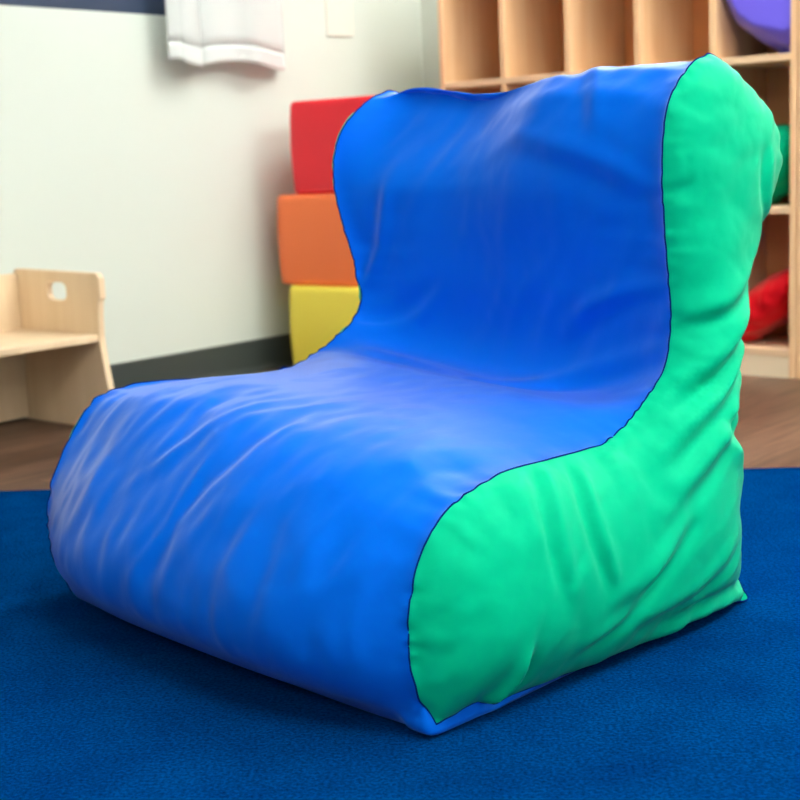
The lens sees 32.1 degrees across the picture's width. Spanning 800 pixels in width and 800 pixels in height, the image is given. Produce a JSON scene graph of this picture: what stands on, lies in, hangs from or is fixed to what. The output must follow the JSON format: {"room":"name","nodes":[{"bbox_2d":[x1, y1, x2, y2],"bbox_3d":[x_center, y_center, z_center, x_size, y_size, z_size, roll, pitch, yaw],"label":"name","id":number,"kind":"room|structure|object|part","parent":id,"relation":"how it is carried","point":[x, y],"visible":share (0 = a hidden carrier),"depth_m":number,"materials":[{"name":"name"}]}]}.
{"room":"preschool classroom","nodes":[
{"label":"preschool classroom","id":0,"kind":"room"},
{"bbox_2d":[0,0,422,364],"bbox_3d":[-2.686,-0.850,1.595,0.120,2.600,8.400,6,13,40],"label":"wall","id":1,"kind":"structure","parent":0,"point":[134,166],"depth_m":3.93,"materials":[{"name":"white paint"}]},
{"bbox_2d":[0,0,165,15],"bbox_3d":[-1.173,-1.510,3.283,0.070,1.102,2.085,6,13,40],"label":"window","id":2,"kind":"structure","parent":1,"relation":"in","point":[151,7],"depth_m":3.73,"materials":[{"name":"blue"}]},
{"bbox_2d":[0,334,293,422],"bbox_3d":[-2.581,0.387,1.764,0.016,0.098,8.400,6,13,40],"label":"baseboard","id":3,"kind":"structure","parent":1,"relation":"attached to","point":[263,354],"depth_m":4.12,"materials":[{"name":"grey rubber"}]},
{"bbox_2d":[325,0,353,36],"bbox_3d":[-0.193,-1.223,4.427,0.008,0.125,0.124,6,13,40],"label":"wall plate","id":4,"kind":"object","parent":1,"relation":"attached to","point":[339,13],"visible":1,"depth_m":4.42,"materials":[{"name":"white plastic"}]},
{"bbox_3d":[-1.150,-2.183,3.119,0.070,0.022,2.400,6,13,40],"label":"curtain rod","id":5,"kind":"object","parent":1,"relation":"attached to","visible":0},
{"bbox_2d":[165,0,284,70],"bbox_3d":[-0.517,-1.637,3.903,0.050,1.378,0.484,6,13,40],"label":"curtain","id":6,"kind":"object","parent":5,"relation":"hanging from","point":[200,33],"visible":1,"depth_m":3.99,"materials":[{"name":"white fabric"}]},
{"bbox_2d":[0,365,799,490],"bbox_3d":[0.199,0.766,-0.544,7.520,0.100,8.640,6,13,40],"label":"floor","id":7,"kind":"structure","parent":0,"point":[767,430],"depth_m":3.16,"materials":[{"name":"brown wood"}]},
{"bbox_2d":[0,268,113,424],"bbox_3d":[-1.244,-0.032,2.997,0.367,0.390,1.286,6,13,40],"label":"wooden chair","id":8,"kind":"object","parent":7,"relation":"on","point":[54,361],"visible":0.91,"depth_m":3.48,"materials":[{"name":"brown wood"}]},
{"bbox_3d":[-1.375,-0.042,3.108,0.014,0.372,1.250,6,13,40],"label":"panel","id":9,"kind":"part","parent":8,"relation":"part of","materials":[{"name":"brown wood"}]},
{"bbox_3d":[-1.254,-0.064,2.999,0.319,0.018,1.250,6,13,40],"label":"seat","id":10,"kind":"part","parent":8,"relation":"part of","materials":[{"name":"brown wood"}]},
{"bbox_2d":[290,285,359,364],"bbox_3d":[-0.099,-0.224,4.189,0.354,0.266,0.353,6,13,40],"label":"foam block","id":11,"kind":"object","parent":7,"relation":"on","point":[318,313],"visible":0.24,"depth_m":4.08,"materials":[{"name":"yellow plastic"}]},
{"bbox_2d":[277,193,357,286],"bbox_3d":[-0.128,-0.493,4.185,0.372,0.266,0.352,6,13,40],"label":"foam block","id":12,"kind":"object","parent":11,"relation":"on","point":[314,249],"visible":0.38,"depth_m":4.07,"materials":[{"name":"orange plastic"}]},
{"bbox_2d":[290,95,374,193],"bbox_3d":[-0.091,-0.754,4.112,0.352,0.268,0.353,6,13,40],"label":"foam block","id":13,"kind":"object","parent":12,"relation":"on","point":[315,125],"visible":0.32,"depth_m":4.01,"materials":[{"name":"red plastic"}]},
{"bbox_2d":[0,467,799,799],"bbox_3d":[0.070,0.436,1.078,3.006,0.009,3.306,-2,10,3],"label":"rug","id":14,"kind":"object","parent":7,"relation":"on","point":[96,704],"visible":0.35,"depth_m":1.55,"materials":[{"name":"blue carpet"}]},
{"bbox_2d":[46,53,782,735],"bbox_3d":[-0.021,-0.072,1.882,0.779,0.726,0.864,-11,13,-42],"label":"bean bag chair","id":15,"kind":"object","parent":14,"relation":"on","point":[515,469],"visible":1,"depth_m":1.71,"materials":[{"name":"blue fabric"}]},
{"bbox_3d":[-0.199,-0.102,2.120,0.721,0.716,0.103,-7,11,-23],"label":"panel","id":16,"kind":"part","parent":15,"relation":"part of","materials":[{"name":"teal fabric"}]},
{"bbox_3d":[0.277,-0.039,1.620,0.706,0.724,0.072,-11,13,-42],"label":"panel","id":17,"kind":"part","parent":15,"relation":"part of","materials":[{"name":"teal fabric"}]},
{"bbox_2d":[437,0,798,378],"bbox_3d":[0.684,-0.740,4.100,1.172,1.245,0.315,6,13,40],"label":"cubby shelf","id":18,"kind":"object","parent":7,"relation":"on","point":[486,46],"visible":0.2,"depth_m":4.04,"materials":[{"name":"brown wood"}]},
{"bbox_3d":[0.243,-0.784,4.468,0.019,1.245,0.315,6,13,40],"label":"panel","id":19,"kind":"part","parent":18,"relation":"part of","materials":[{"name":"brown wood"}]},
{"bbox_3d":[0.781,-0.791,4.210,1.134,1.180,0.008,6,13,40],"label":"panel","id":20,"kind":"part","parent":18,"relation":"part of","materials":[{"name":"brown wood"}]},
{"bbox_2d":[725,0,790,53],"bbox_3d":[1.011,-1.087,3.728,0.208,0.324,0.278,6,13,40],"label":"bean bag","id":21,"kind":"object","parent":18,"relation":"on","point":[768,21],"visible":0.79,"depth_m":3.63,"materials":[{"name":"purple fabric"}]},
{"bbox_3d":[0.615,-0.132,4.091,1.134,0.058,0.018,6,13,40],"label":"board","id":22,"kind":"part","parent":18,"relation":"part of","materials":[{"name":"beige wood"}]},
{"bbox_2d":[741,267,788,341],"bbox_3d":[1.044,-0.273,3.866,0.208,0.220,0.244,6,13,40],"label":"bean bag","id":23,"kind":"object","parent":18,"relation":"on","point":[769,299],"visible":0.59,"depth_m":3.78,"materials":[{"name":"red fabric"}]},
{"bbox_2d":[772,124,789,202],"bbox_3d":[1.033,-0.646,3.808,0.208,0.214,0.269,6,13,40],"label":"bean bag","id":24,"kind":"object","parent":18,"relation":"on","point":[782,189],"visible":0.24,"depth_m":3.71,"materials":[{"name":"teal fabric"}]},
{"bbox_3d":[1.124,-0.695,3.731,0.019,1.245,0.315,6,13,40],"label":"panel","id":25,"kind":"part","parent":18,"relation":"part of","materials":[{"name":"brown wood"}]},
{"bbox_2d":[797,0,799,378],"bbox_3d":[1.581,-0.649,3.348,1.172,1.245,0.315,6,13,40],"label":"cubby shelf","id":26,"kind":"object","parent":7,"relation":"on","point":[798,219],"visible":1,"depth_m":3.64,"materials":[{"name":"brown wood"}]},
{"bbox_2d":[420,0,440,88],"bbox_3d":[2.883,-1.233,2.418,7.520,2.600,0.120,6,13,40],"label":"wall","id":27,"kind":"structure","parent":0,"point":[430,55],"depth_m":4.73,"materials":[{"name":"white paint"}]}
]}

